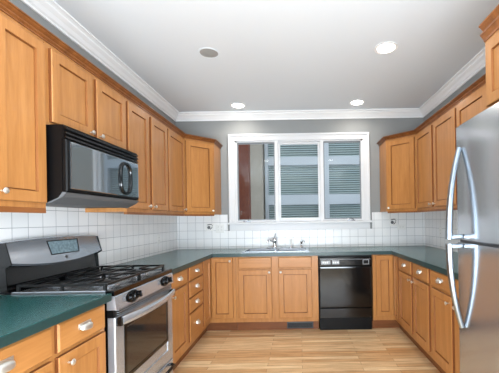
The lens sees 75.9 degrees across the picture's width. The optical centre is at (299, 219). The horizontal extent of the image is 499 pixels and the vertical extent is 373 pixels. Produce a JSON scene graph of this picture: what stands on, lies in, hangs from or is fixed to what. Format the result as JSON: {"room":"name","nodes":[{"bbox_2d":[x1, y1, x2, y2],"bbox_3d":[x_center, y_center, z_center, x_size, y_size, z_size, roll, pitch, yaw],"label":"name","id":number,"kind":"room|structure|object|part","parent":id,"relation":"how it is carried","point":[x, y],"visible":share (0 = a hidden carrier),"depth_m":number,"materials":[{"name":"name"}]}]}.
{"room":"kitchen","nodes":[
{"label":"kitchen","id":0,"kind":"room"},
{"bbox_2d":[9,0,174,124],"bbox_3d":[-2.788,-0.038,-0.160,2.226,2.745,8.880,-1,0,0],"label":"wall","id":1,"kind":"structure","parent":0,"point":[18,3],"depth_m":2.42,"materials":[{"name":"grey paint"}]},
{"bbox_2d":[0,10,46,212],"bbox_3d":[-1.488,-0.490,1.324,0.369,0.917,0.687,-1,0,0],"label":"upper cabinet","id":2,"kind":"object","parent":1,"relation":"attached to","point":[23,168],"visible":1,"depth_m":1.52,"materials":[{"name":"brown wood"}]},
{"bbox_3d":[-1.312,-0.129,1.400,0.029,0.028,0.028,-1,0,0],"label":"knob","id":3,"kind":"part","parent":2,"relation":"part of","materials":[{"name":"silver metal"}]},
{"bbox_3d":[-1.354,-0.047,1.323,0.021,0.026,0.687,-1,0,0],"label":"light rail","id":4,"kind":"part","parent":2,"relation":"part of","materials":[{"name":"brown wood"}]},
{"bbox_2d":[43,40,125,148],"bbox_3d":[-1.491,-0.726,2.055,0.369,0.444,0.769,-1,0,0],"label":"upper cabinet","id":5,"kind":"object","parent":1,"relation":"attached to","point":[75,98],"visible":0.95,"depth_m":1.94,"materials":[{"name":"brown wood"}]},
{"bbox_3d":[-1.345,-0.725,1.866,0.020,0.397,0.336,-1,0,0],"label":"door","id":6,"kind":"part","parent":5,"relation":"part of","materials":[{"name":"brown wood"}]},
{"bbox_2d":[46,124,138,207],"bbox_3d":[-1.447,-0.294,2.051,0.443,0.418,0.755,-1,0,0],"label":"microwave oven","id":7,"kind":"object","parent":5,"relation":"attached to","point":[84,170],"visible":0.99,"depth_m":1.86,"materials":[{"name":"black metal"}]},
{"bbox_3d":[-1.254,-0.289,2.053,0.022,0.283,0.749,-1,0,0],"label":"door","id":8,"kind":"part","parent":7,"relation":"part of","materials":[{"name":"black glass"}]},
{"bbox_3d":[-1.232,-0.290,2.236,0.012,0.230,0.150,-1,0,0],"label":"handle","id":9,"kind":"part","parent":7,"relation":"part of","materials":[{"name":"black plastic"}]},
{"bbox_3d":[-1.345,-0.725,2.248,0.020,0.397,0.347,-1,0,0],"label":"door","id":10,"kind":"part","parent":5,"relation":"part of","materials":[{"name":"brown wood"}]},
{"bbox_2d":[0,207,177,294],"bbox_3d":[-1.668,0.121,2.286,0.007,0.609,3.972,-1,0,0],"label":"tile backsplash","id":11,"kind":"structure","parent":1,"relation":"attached to","point":[123,238],"depth_m":2.71,"materials":[{"name":"white tile"}]},
{"bbox_2d":[21,0,178,120],"bbox_3d":[-1.650,-1.380,1.890,0.092,0.098,4.780,-1,0,0],"label":"trim","id":12,"kind":"structure","parent":1,"relation":"attached to","point":[52,12],"depth_m":2.53,"materials":[{"name":"white paint"}]},
{"bbox_2d":[85,97,168,215],"bbox_3d":[-1.488,-0.493,2.816,0.369,0.910,0.747,-1,0,0],"label":"upper cabinet","id":13,"kind":"object","parent":1,"relation":"attached to","point":[146,136],"visible":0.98,"depth_m":2.76,"materials":[{"name":"brown wood"}]},
{"bbox_3d":[-1.342,-0.505,2.623,0.020,0.837,0.338,-1,0,0],"label":"door","id":14,"kind":"part","parent":13,"relation":"part of","materials":[{"name":"brown wood"}]},
{"bbox_3d":[-1.355,-0.050,2.816,0.021,0.020,0.747,-1,0,0],"label":"light rail","id":15,"kind":"part","parent":13,"relation":"part of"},
{"bbox_3d":[-1.342,-0.505,3.009,0.020,0.837,0.343,-1,0,0],"label":"door","id":16,"kind":"part","parent":13,"relation":"part of","materials":[{"name":"brown wood"}]},
{"bbox_2d":[166,126,186,215],"bbox_3d":[-1.488,-0.493,3.430,0.369,0.910,0.475,-1,0,0],"label":"upper cabinet","id":17,"kind":"object","parent":1,"relation":"attached to","point":[175,142],"visible":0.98,"depth_m":3.41,"materials":[{"name":"brown wood"}]},
{"bbox_3d":[-1.355,-0.050,3.429,0.021,0.020,0.475,-1,0,0],"label":"light rail","id":18,"kind":"part","parent":17,"relation":"part of","materials":[{"name":"brown wood"}]},
{"bbox_2d":[54,0,498,111],"bbox_3d":[-0.024,-1.505,-0.085,7.500,0.100,9.030,-1,0,0],"label":"ceiling","id":19,"kind":"structure","parent":0,"point":[275,54],"depth_m":2.64,"materials":[{"name":"white paint"}]},
{"bbox_2d":[198,47,219,58],"bbox_3d":[-0.788,-1.440,2.729,0.180,0.004,0.180,-1,0,0],"label":"ceiling speaker","id":20,"kind":"object","parent":19,"relation":"attached to","point":[206,52],"visible":1,"depth_m":2.73,"materials":[{"name":"white paint"}]},
{"bbox_2d":[200,49,217,57],"bbox_3d":[-0.788,-1.440,2.729,0.152,0.004,0.152,-1,0,0],"label":"grille","id":21,"kind":"object","parent":20,"relation":"attached to","point":[207,53],"depth_m":2.73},
{"bbox_2d":[230,103,245,108],"bbox_3d":[-0.784,-1.439,3.986,0.196,0.006,0.196,-1,0,0],"label":"recessed light","id":22,"kind":"object","parent":19,"relation":"in","point":[234,105],"visible":1,"depth_m":3.98,"materials":[{"name":"white paint"}]},
{"bbox_2d":[349,100,364,105],"bbox_3d":[0.715,-1.463,3.948,0.196,0.006,0.196,-1,0,0],"label":"recessed light","id":23,"kind":"object","parent":19,"relation":"in","point":[353,102],"visible":1,"depth_m":3.94,"materials":[{"name":"white paint"}]},
{"bbox_2d":[374,42,397,53],"bbox_3d":[0.736,-1.463,2.694,0.196,0.006,0.196,-1,0,0],"label":"recessed light","id":24,"kind":"object","parent":19,"relation":"in","point":[385,47],"visible":1,"depth_m":2.68,"materials":[{"name":"white paint"}]},
{"bbox_2d":[175,118,423,230],"bbox_3d":[0.012,-0.083,4.355,3.674,2.745,0.150,-1,0,0],"label":"wall","id":25,"kind":"structure","parent":0,"point":[377,128],"depth_m":4.28,"materials":[{"name":"grey paint"}]},
{"bbox_2d":[183,138,220,215],"bbox_3d":[-1.368,-0.495,3.970,0.608,0.910,0.600,-1,0,0],"label":"upper cabinet","id":26,"kind":"object","parent":25,"relation":"attached to","point":[202,159],"visible":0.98,"depth_m":3.82,"materials":[{"name":"brown wood"}]},
{"bbox_2d":[0,0,222,148],"bbox_3d":[-1.206,-0.975,2.625,0.324,0.044,3.290,-1,0,0],"label":"crown molding","id":27,"kind":"structure","parent":26,"relation":"on","point":[6,6],"depth_m":1.93,"materials":[{"name":"brown wood"}]},
{"bbox_3d":[-1.212,-0.052,3.817,0.376,0.020,0.019,-1,0,-45],"label":"light rail","id":28,"kind":"part","parent":26,"relation":"part of","materials":[{"name":"brown wood"}]},
{"bbox_2d":[175,108,423,121],"bbox_3d":[-0.009,-1.406,4.234,3.374,0.098,0.092,-1,0,0],"label":"trim","id":29,"kind":"structure","parent":25,"relation":"attached to","point":[399,112],"depth_m":4.24,"materials":[{"name":"white paint"}]},
{"bbox_2d":[227,132,372,230],"bbox_3d":[-0.010,-0.513,4.312,1.960,1.306,0.175,-1,0,0],"label":"window","id":30,"kind":"structure","parent":25,"relation":"in","point":[277,139],"depth_m":4.26,"materials":[{"name":"white paint"}]},
{"bbox_3d":[-0.596,-0.519,4.309,0.515,1.063,0.012,-1,0,0],"label":"sash","id":31,"kind":"part","parent":30,"relation":"part of","materials":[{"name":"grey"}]},
{"bbox_3d":[-0.009,-0.528,4.332,0.570,1.063,0.035,-1,0,0],"label":"sash","id":32,"kind":"part","parent":30,"relation":"part of","materials":[{"name":"white paint"}]},
{"bbox_3d":[0.578,-0.538,4.309,0.512,1.063,0.012,-1,0,0],"label":"sash","id":33,"kind":"part","parent":30,"relation":"part of","materials":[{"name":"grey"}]},
{"bbox_2d":[177,212,424,248],"bbox_3d":[0.015,0.158,4.276,3.358,0.481,0.007,-1,0,0],"label":"tile backsplash","id":34,"kind":"structure","parent":25,"relation":"attached to","point":[192,233],"depth_m":4.27,"materials":[{"name":"white tile"}]},
{"bbox_2d":[206,223,213,230],"bbox_3d":[-1.224,0.105,4.270,0.104,0.104,0.014,-1,0,0],"label":"wall outlet","id":35,"kind":"object","parent":34,"relation":"attached to","point":[209,226],"depth_m":4.27,"materials":[{"name":"white plastic"}]},
{"bbox_2d":[389,218,396,225],"bbox_3d":[1.263,0.035,4.270,0.104,0.104,0.014,-1,0,0],"label":"wall outlet","id":36,"kind":"object","parent":34,"relation":"attached to","point":[392,221],"depth_m":4.27,"materials":[{"name":"white plastic"}]},
{"bbox_2d":[379,134,417,212],"bbox_3d":[1.377,-0.539,3.970,0.608,0.910,0.600,-1,0,0],"label":"upper cabinet","id":37,"kind":"object","parent":25,"relation":"attached to","point":[397,160],"visible":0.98,"depth_m":3.82,"materials":[{"name":"brown wood"}]},
{"bbox_3d":[1.214,-0.546,3.803,0.352,0.837,0.020,-1,0,45],"label":"door","id":38,"kind":"part","parent":37,"relation":"part of","materials":[{"name":"brown wood"}]},
{"bbox_3d":[1.236,-0.091,3.817,0.376,0.020,0.019,-1,0,45],"label":"light rail","id":39,"kind":"part","parent":37,"relation":"part of","materials":[{"name":"brown wood"}]},
{"bbox_2d":[377,73,485,145],"bbox_3d":[1.299,-1.015,3.035,0.287,0.044,2.516,-1,0,-7],"label":"crown molding","id":40,"kind":"structure","parent":37,"relation":"on","point":[481,81],"depth_m":2.93,"materials":[{"name":"brown wood"}]},
{"bbox_2d":[173,321,439,372],"bbox_3d":[0.021,1.315,-0.085,7.500,0.050,9.030,-1,0,0],"label":"floor","id":41,"kind":"structure","parent":0,"point":[374,350],"depth_m":3.05,"materials":[{"name":"brown wood"}]},
{"bbox_2d":[0,304,105,372],"bbox_3d":[-1.320,0.876,1.152,0.656,0.870,1.063,-1,0,0],"label":"base cabinet","id":42,"kind":"object","parent":41,"relation":"on","point":[77,344],"visible":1,"depth_m":1.37,"materials":[{"name":"brown wood"}]},
{"bbox_3d":[-1.014,0.504,1.085,0.027,0.036,0.085,-1,0,0],"label":"bin pull","id":43,"kind":"part","parent":42,"relation":"part of","materials":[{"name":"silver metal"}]},
{"bbox_3d":[-1.037,0.509,1.085,0.020,0.125,0.450,-1,0,0],"label":"drawer","id":44,"kind":"part","parent":42,"relation":"part of","materials":[{"name":"brown wood"}]},
{"bbox_3d":[-1.031,0.869,1.085,0.020,0.556,0.450,-1,0,0],"label":"door","id":45,"kind":"part","parent":42,"relation":"part of","materials":[{"name":"brown wood"}]},
{"bbox_2d":[0,294,111,348],"bbox_3d":[-1.332,0.421,1.143,0.652,0.040,1.086,-1,0,0],"label":"countertop","id":46,"kind":"structure","parent":42,"relation":"on","point":[21,316],"depth_m":1.39,"materials":[{"name":"teal laminate"}]},
{"bbox_3d":[-1.010,0.631,1.395,0.029,0.028,0.028,-1,0,0],"label":"knob","id":47,"kind":"part","parent":42,"relation":"part of","materials":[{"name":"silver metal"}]},
{"bbox_3d":[-1.037,0.509,1.503,0.020,0.125,0.322,-1,0,0],"label":"drawer","id":48,"kind":"part","parent":42,"relation":"part of","materials":[{"name":"brown wood"}]},
{"bbox_3d":[-1.031,0.869,1.503,0.020,0.556,0.322,-1,0,0],"label":"door","id":49,"kind":"part","parent":42,"relation":"part of","materials":[{"name":"brown wood"}]},
{"bbox_3d":[-1.014,0.504,1.503,0.027,0.036,0.085,-1,0,0],"label":"bin pull","id":50,"kind":"part","parent":42,"relation":"part of","materials":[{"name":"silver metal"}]},
{"bbox_2d":[0,235,175,372],"bbox_3d":[-1.288,0.709,2.084,0.721,1.204,0.780,-1,0,0],"label":"gas range","id":51,"kind":"object","parent":41,"relation":"on","point":[138,329],"visible":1,"depth_m":1.95,"materials":[{"name":"silver metal"}]},
{"bbox_2d":[11,269,161,294],"bbox_3d":[-1.305,0.400,2.084,0.508,0.023,0.768,-1,0,0],"label":"cooktop","id":52,"kind":"object","parent":51,"relation":"in","point":[81,289],"depth_m":1.83,"materials":[{"name":"black metal"}]},
{"bbox_3d":[-1.169,0.387,1.900,0.150,0.016,0.150,-1,0,0],"label":"burner","id":53,"kind":"part","parent":51,"relation":"part of","materials":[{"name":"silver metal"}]},
{"bbox_3d":[-0.985,0.561,1.735,0.030,0.046,0.034,-1,0,0],"label":"handle mount","id":54,"kind":"part","parent":51,"relation":"part of","materials":[{"name":"black plastic"}]},
{"bbox_3d":[-0.995,0.454,1.875,0.015,0.070,0.155,-1,0,0],"label":"knob plate","id":55,"kind":"part","parent":51,"relation":"part of","materials":[{"name":"black plastic"}]},
{"bbox_3d":[-0.976,0.453,1.839,0.040,0.052,0.052,-1,0,0],"label":"knob","id":56,"kind":"part","parent":51,"relation":"part of","materials":[{"name":"black plastic"}]},
{"bbox_3d":[-1.026,0.399,2.084,0.048,0.030,0.768,-1,0,0],"label":"rail","id":57,"kind":"part","parent":51,"relation":"part of","materials":[{"name":"silver metal"}]},
{"bbox_3d":[-0.976,0.453,1.911,0.040,0.052,0.052,-1,0,0],"label":"knob","id":58,"kind":"part","parent":51,"relation":"part of","materials":[{"name":"black plastic"}]},
{"bbox_3d":[-1.016,0.804,2.084,0.040,0.540,0.760,-1,0,0],"label":"oven door","id":59,"kind":"part","parent":51,"relation":"part of","materials":[{"name":"silver metal"}]},
{"bbox_3d":[-1.017,0.453,2.084,0.054,0.077,0.768,-1,0,0],"label":"control panel","id":60,"kind":"part","parent":51,"relation":"part of","materials":[{"name":"silver metal"}]},
{"bbox_3d":[-0.958,0.558,2.084,0.056,0.048,0.708,-1,0,0],"label":"handle","id":61,"kind":"part","parent":51,"relation":"part of","materials":[{"name":"silver metal"}]},
{"bbox_3d":[-0.976,0.453,2.287,0.040,0.052,0.052,-1,0,0],"label":"knob","id":62,"kind":"part","parent":51,"relation":"part of","materials":[{"name":"black plastic"}]},
{"bbox_3d":[-1.010,1.163,2.084,0.040,0.166,0.760,-1,0,0],"label":"storage drawer","id":63,"kind":"part","parent":51,"relation":"part of","materials":[{"name":"silver metal"}]},
{"bbox_3d":[-0.970,1.111,2.315,0.057,0.033,0.248,-1,0,0],"label":"handle","id":64,"kind":"part","parent":51,"relation":"part of","materials":[{"name":"silver metal"}]},
{"bbox_2d":[171,269,187,370],"bbox_3d":[-1.320,0.876,2.693,0.656,0.870,0.412,-1,0,0],"label":"base cabinet","id":65,"kind":"object","parent":41,"relation":"on","point":[179,300],"visible":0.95,"depth_m":2.70,"materials":[{"name":"brown wood"}]},
{"bbox_3d":[-1.037,0.509,2.686,0.020,0.125,0.358,-1,0,0],"label":"drawer","id":66,"kind":"part","parent":65,"relation":"part of","materials":[{"name":"brown wood"}]},
{"bbox_2d":[181,262,203,360],"bbox_3d":[-1.321,0.876,3.123,0.654,0.870,0.442,-1,0,0],"label":"base cabinet","id":67,"kind":"object","parent":41,"relation":"on","point":[194,282],"visible":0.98,"depth_m":3.07,"materials":[{"name":"brown wood"}]},
{"bbox_3d":[-1.032,0.812,3.131,0.020,0.130,0.393,-1,0,0],"label":"drawer","id":68,"kind":"part","parent":67,"relation":"part of","materials":[{"name":"brown wood"}]},
{"bbox_3d":[-1.034,0.660,3.131,0.020,0.143,0.393,-1,0,0],"label":"drawer","id":69,"kind":"part","parent":67,"relation":"part of","materials":[{"name":"brown wood"}]},
{"bbox_3d":[-1.037,0.509,3.131,0.020,0.125,0.393,-1,0,0],"label":"drawer","id":70,"kind":"part","parent":67,"relation":"part of","materials":[{"name":"brown wood"}]},
{"bbox_3d":[-1.029,1.019,3.131,0.020,0.255,0.393,-1,0,0],"label":"drawer","id":71,"kind":"part","parent":67,"relation":"part of","materials":[{"name":"brown wood"}]},
{"bbox_2d":[197,257,237,341],"bbox_3d":[-1.193,0.874,3.808,0.910,0.870,0.921,-1,0,0],"label":"base cabinet","id":72,"kind":"object","parent":41,"relation":"on","point":[219,303],"visible":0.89,"depth_m":3.63,"materials":[{"name":"brown wood"}]},
{"bbox_3d":[-1.032,0.794,3.489,0.020,0.695,0.263,-1,0,0],"label":"door","id":73,"kind":"part","parent":72,"relation":"part of","materials":[{"name":"brown wood"}]},
{"bbox_3d":[-0.895,0.792,3.632,0.245,0.695,0.020,-1,0,0],"label":"door","id":74,"kind":"part","parent":72,"relation":"part of","materials":[{"name":"brown wood"}]},
{"bbox_2d":[104,245,457,279],"bbox_3d":[0.019,0.399,3.030,3.356,0.040,2.481,-1,0,0],"label":"countertop","id":75,"kind":"structure","parent":72,"relation":"on","point":[432,258],"depth_m":3.56,"materials":[{"name":"teal laminate"}]},
{"bbox_2d":[241,247,308,252],"bbox_3d":[-0.292,0.472,3.960,0.800,0.191,0.490,-1,0,0],"label":"sink","id":76,"kind":"object","parent":75,"relation":"in","point":[295,249],"visible":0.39,"depth_m":4.11,"materials":[{"name":"silver metal"}]},
{"bbox_3d":[-0.482,0.476,3.935,0.350,0.190,0.370,-1,0,0],"label":"bowl","id":77,"kind":"part","parent":76,"relation":"part of","materials":[{"name":"silver metal"}]},
{"bbox_3d":[-0.102,0.470,3.935,0.350,0.190,0.370,-1,0,0],"label":"bowl","id":78,"kind":"part","parent":76,"relation":"part of","materials":[{"name":"silver metal"}]},
{"bbox_2d":[267,233,282,247],"bbox_3d":[-0.334,0.276,4.093,0.220,0.201,0.205,-1,0,0],"label":"faucet","id":79,"kind":"object","parent":75,"relation":"on","point":[274,240],"visible":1,"depth_m":4.14,"materials":[{"name":"silver metal"}]},
{"bbox_3d":[-0.333,0.301,4.165,0.060,0.133,0.060,-1,0,0],"label":"post","id":80,"kind":"part","parent":79,"relation":"part of","materials":[{"name":"silver metal"}]},
{"bbox_2d":[236,256,318,329],"bbox_3d":[-0.261,0.859,3.930,0.949,0.870,0.675,-1,0,0],"label":"base cabinet","id":81,"kind":"object","parent":41,"relation":"on","point":[272,292],"visible":0.95,"depth_m":3.63,"materials":[{"name":"brown wood"}]},
{"bbox_3d":[-0.519,0.501,3.632,0.380,0.125,0.020,-1,0,0],"label":"drawer","id":82,"kind":"part","parent":81,"relation":"part of","materials":[{"name":"brown wood"}]},
{"bbox_3d":[-0.513,0.860,3.632,0.380,0.556,0.020,-1,0,0],"label":"door","id":83,"kind":"part","parent":81,"relation":"part of","materials":[{"name":"brown wood"}]},
{"bbox_3d":[-0.058,0.493,3.632,0.382,0.125,0.020,-1,0,0],"label":"drawer","id":84,"kind":"part","parent":81,"relation":"part of","materials":[{"name":"brown wood"}]},
{"bbox_3d":[-0.052,0.853,3.632,0.382,0.556,0.020,-1,0,0],"label":"door","id":85,"kind":"part","parent":81,"relation":"part of","materials":[{"name":"brown wood"}]},
{"bbox_2d":[287,321,312,328],"bbox_3d":[0.003,1.239,3.698,0.310,0.078,0.006,-1,0,0],"label":"floor vent register","id":86,"kind":"object","parent":81,"relation":"attached to","point":[290,325],"visible":1,"depth_m":3.70,"materials":[{"name":"grey plastic"}]},
{"bbox_2d":[318,255,371,329],"bbox_3d":[0.529,0.849,3.922,0.610,0.866,0.640,-1,0,0],"label":"dishwasher","id":87,"kind":"object","parent":41,"relation":"on","point":[344,281],"visible":0.99,"depth_m":3.61,"materials":[{"name":"black metal"}]},
{"bbox_3d":[0.527,0.775,3.628,0.602,0.477,0.035,-1,0,0],"label":"door","id":88,"kind":"part","parent":87,"relation":"part of","materials":[{"name":"black metal"}]},
{"bbox_3d":[0.523,0.482,3.627,0.602,0.101,0.038,-1,0,0],"label":"control panel","id":89,"kind":"part","parent":87,"relation":"part of","materials":[{"name":"black plastic"}]},
{"bbox_3d":[0.534,1.209,3.678,0.602,0.145,0.028,-1,0,0],"label":"toe panel","id":90,"kind":"part","parent":87,"relation":"part of","materials":[{"name":"black metal"}]},
{"bbox_3d":[0.532,1.075,3.632,0.602,0.113,0.028,-1,0,0],"label":"access panel","id":91,"kind":"part","parent":87,"relation":"part of","materials":[{"name":"black"}]},
{"bbox_2d":[371,255,405,333],"bbox_3d":[1.272,0.835,3.872,0.858,0.870,0.793,-1,0,0],"label":"base cabinet","id":92,"kind":"object","parent":41,"relation":"on","point":[385,268],"visible":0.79,"depth_m":3.63,"materials":[{"name":"brown wood"}]},
{"bbox_3d":[0.977,0.762,3.632,0.194,0.695,0.020,-1,0,0],"label":"door","id":93,"kind":"part","parent":92,"relation":"part of","materials":[{"name":"brown wood"}]},
{"bbox_3d":[1.089,0.760,3.553,0.020,0.695,0.135,-1,0,0],"label":"door","id":94,"kind":"part","parent":92,"relation":"part of","materials":[{"name":"brown wood"}]},
{"bbox_2d":[398,258,440,372],"bbox_3d":[1.377,0.833,3.044,0.650,0.870,0.857,-1,0,0],"label":"base cabinet","id":95,"kind":"object","parent":41,"relation":"on","point":[415,285],"visible":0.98,"depth_m":2.94,"materials":[{"name":"brown wood"}]},
{"bbox_3d":[1.085,0.475,3.252,0.020,0.125,0.381,-1,0,0],"label":"drawer","id":96,"kind":"part","parent":95,"relation":"part of","materials":[{"name":"brown wood"}]},
{"bbox_3d":[1.090,0.835,3.252,0.020,0.556,0.381,-1,0,0],"label":"door","id":97,"kind":"part","parent":95,"relation":"part of","materials":[{"name":"brown wood"}]},
{"bbox_3d":[1.085,0.475,2.831,0.020,0.125,0.362,-1,0,0],"label":"drawer","id":98,"kind":"part","parent":95,"relation":"part of","materials":[{"name":"brown wood"}]},
{"bbox_3d":[1.090,0.835,2.831,0.020,0.556,0.362,-1,0,0],"label":"door","id":99,"kind":"part","parent":95,"relation":"part of","materials":[{"name":"brown wood"}]},
{"bbox_2d":[431,270,455,372],"bbox_3d":[1.377,0.833,2.417,0.650,0.870,0.390,-1,0,0],"label":"base cabinet","id":100,"kind":"object","parent":41,"relation":"on","point":[443,328],"visible":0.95,"depth_m":2.40,"materials":[{"name":"brown wood"}]},
{"bbox_3d":[1.085,0.475,2.418,0.020,0.125,0.353,-1,0,0],"label":"drawer","id":101,"kind":"part","parent":100,"relation":"part of","materials":[{"name":"brown wood"}]},
{"bbox_2d":[452,279,459,372],"bbox_3d":[1.377,0.833,2.005,0.650,0.870,0.429,-1,0,0],"label":"base cabinet","id":102,"kind":"object","parent":41,"relation":"on","point":[456,280],"visible":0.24,"depth_m":2.16,"materials":[{"name":"brown wood"}]},
{"bbox_3d":[1.085,0.475,2.000,0.020,0.125,0.380,-1,0,0],"label":"drawer","id":103,"kind":"part","parent":102,"relation":"part of","materials":[{"name":"brown wood"}]},
{"bbox_3d":[1.090,0.835,2.000,0.020,0.556,0.380,-1,0,0],"label":"door","id":104,"kind":"part","parent":102,"relation":"part of","materials":[{"name":"brown wood"}]},
{"bbox_2d":[445,102,498,372],"bbox_3d":[1.226,0.370,1.289,0.885,1.800,0.910,-1,0,0],"label":"refrigerator","id":105,"kind":"object","parent":41,"relation":"on","point":[475,164],"visible":1,"depth_m":1.54,"materials":[{"name":"grey metal"}]},
{"bbox_3d":[0.822,-0.141,1.686,0.094,0.492,0.036,-1,0,0],"label":"handle","id":106,"kind":"part","parent":105,"relation":"part of","materials":[{"name":"silver metal"}]},
{"bbox_3d":[0.830,0.355,1.686,0.094,0.452,0.036,-1,0,0],"label":"handle","id":107,"kind":"part","parent":105,"relation":"part of","materials":[{"name":"silver metal"}]},
{"bbox_3d":[0.898,-0.199,1.289,0.078,0.614,0.910,-1,0,0],"label":"freezer door","id":108,"kind":"part","parent":105,"relation":"part of","materials":[{"name":"silver metal"}]},
{"bbox_3d":[0.912,0.659,1.289,0.078,1.072,0.910,-1,0,0],"label":"door","id":109,"kind":"part","parent":105,"relation":"part of","materials":[{"name":"silver metal"}]},
{"bbox_2d":[424,67,485,120],"bbox_3d":[2.798,-0.127,-0.160,2.200,2.745,8.880,-1,0,0],"label":"wall","id":110,"kind":"structure","parent":0,"point":[482,72],"depth_m":3.34,"materials":[{"name":"grey paint"}]},
{"bbox_2d":[415,105,456,211],"bbox_3d":[1.497,-0.541,3.190,0.369,0.910,0.955,-1,0,0],"label":"upper cabinet","id":111,"kind":"object","parent":110,"relation":"attached to","point":[435,145],"visible":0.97,"depth_m":3.12,"materials":[{"name":"brown wood"}]},
{"bbox_3d":[1.351,-0.548,3.436,0.020,0.837,0.440,-1,0,0],"label":"door","id":112,"kind":"part","parent":111,"relation":"part of","materials":[{"name":"brown wood"}]},
{"bbox_3d":[1.378,-0.094,3.191,0.021,0.020,0.955,-1,0,0],"label":"light rail","id":113,"kind":"part","parent":111,"relation":"part of","materials":[{"name":"brown wood"}]},
{"bbox_3d":[1.351,-0.548,2.949,0.020,0.837,0.442,-1,0,0],"label":"door","id":114,"kind":"part","parent":111,"relation":"part of","materials":[{"name":"brown wood"}]},
{"bbox_2d":[425,210,459,251],"bbox_3d":[1.698,0.117,2.636,0.007,0.509,3.272,-1,0,0],"label":"tile backsplash","id":115,"kind":"structure","parent":110,"relation":"attached to","point":[434,220],"depth_m":3.88,"materials":[{"name":"white tile"}]},
{"bbox_2d":[419,47,485,116],"bbox_3d":[1.631,-1.432,1.890,0.092,0.098,4.780,-1,0,0],"label":"trim","id":116,"kind":"structure","parent":110,"relation":"attached to","point":[476,64],"depth_m":3.28,"materials":[{"name":"white paint"}]},
{"bbox_2d":[456,83,485,126],"bbox_3d":[1.497,-0.551,2.226,0.369,0.890,0.967,-1,0,0],"label":"upper cabinet","id":117,"kind":"object","parent":110,"relation":"attached to","point":[474,104],"visible":0.02,"depth_m":2.47,"materials":[{"name":"brown wood"}]},
{"bbox_2d":[479,4,498,108],"bbox_3d":[1.325,-0.843,1.278,0.704,0.483,0.957,-1,0,0],"label":"upper cabinet","id":118,"kind":"object","parent":110,"relation":"attached to","point":[492,44],"depth_m":1.65,"materials":[{"name":"brown wood"}]},
{"label":"outside","id":119,"kind":"structure","parent":0,"visible":0},
{"bbox_2d":[250,143,359,218],"bbox_3d":[0.233,-1.064,7.025,9.500,5.300,0.550,-1,0,0],"label":"neighbouring house","id":120,"kind":"structure","parent":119,"point":[299,163],"depth_m":7.07,"materials":[{"name":"grey paint"}]},
{"bbox_3d":[-0.157,-1.698,7.113,1.120,0.620,0.010,-1,0,0],"label":"pane","id":121,"kind":"part","parent":120,"relation":"part of","materials":[{"name":"grey glass"}]},
{"bbox_2d":[268,144,317,156],"bbox_3d":[-0.157,-1.698,7.081,1.120,0.580,0.038,-1,0,0],"label":"blind","id":122,"kind":"object","parent":120,"relation":"hanging from","point":[285,150],"depth_m":7.09,"materials":[{"name":"grey plastic"}]},
{"bbox_2d":[268,166,317,194],"bbox_3d":[-0.144,-0.883,7.081,1.120,0.630,0.038,-1,0,0],"label":"blind","id":123,"kind":"object","parent":120,"relation":"hanging from","point":[295,180],"depth_m":7.09,"materials":[{"name":"grey plastic"}]},
{"bbox_3d":[-0.144,-0.878,7.113,1.120,0.660,0.010,-1,0,0],"label":"pane","id":124,"kind":"part","parent":120,"relation":"part of","materials":[{"name":"grey glass"}]},
{"bbox_3d":[-0.124,0.382,7.113,1.120,1.420,0.010,-1,0,0],"label":"pane","id":125,"kind":"part","parent":120,"relation":"part of","materials":[{"name":"grey glass"}]},
{"bbox_2d":[269,205,318,218],"bbox_3d":[-0.124,0.382,7.081,1.120,1.380,0.038,-1,0,0],"label":"blind","id":126,"kind":"object","parent":120,"relation":"hanging from","point":[287,211],"depth_m":7.09,"materials":[{"name":"grey plastic"}]},
{"bbox_3d":[1.193,-1.719,7.113,1.120,0.620,0.010,-1,0,0],"label":"pane","id":127,"kind":"part","parent":120,"relation":"part of","materials":[{"name":"grey glass"}]},
{"bbox_2d":[329,143,358,155],"bbox_3d":[1.193,-1.719,7.081,1.120,0.580,0.038,-1,0,0],"label":"blind","id":128,"kind":"object","parent":120,"relation":"hanging from","point":[335,149],"depth_m":7.09,"materials":[{"name":"grey plastic"}]},
{"bbox_3d":[1.206,-0.899,7.113,1.120,0.660,0.010,-1,0,0],"label":"pane","id":129,"kind":"part","parent":120,"relation":"part of","materials":[{"name":"grey glass"}]},
{"bbox_2d":[329,165,359,193],"bbox_3d":[1.206,-0.904,7.081,1.120,0.630,0.038,-1,0,0],"label":"blind","id":130,"kind":"object","parent":120,"relation":"hanging from","point":[343,179],"depth_m":7.09,"materials":[{"name":"grey plastic"}]},
{"bbox_3d":[1.226,0.360,7.113,1.120,1.420,0.010,-1,0,0],"label":"pane","id":131,"kind":"part","parent":120,"relation":"part of","materials":[{"name":"grey glass"}]},
{"bbox_2d":[330,205,359,217],"bbox_3d":[1.226,0.360,7.081,1.120,1.380,0.038,-1,0,0],"label":"blind","id":132,"kind":"object","parent":120,"relation":"hanging from","point":[336,211],"depth_m":7.09,"materials":[{"name":"grey plastic"}]},
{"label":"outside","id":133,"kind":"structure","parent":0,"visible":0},
{"bbox_2d":[238,144,250,219],"bbox_3d":[-1.035,-0.793,5.750,0.235,4.200,0.200,-1,0,0],"label":"brick pier","id":134,"kind":"structure","parent":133,"point":[243,150],"depth_m":5.65,"materials":[{"name":"red brick"}]}
]}

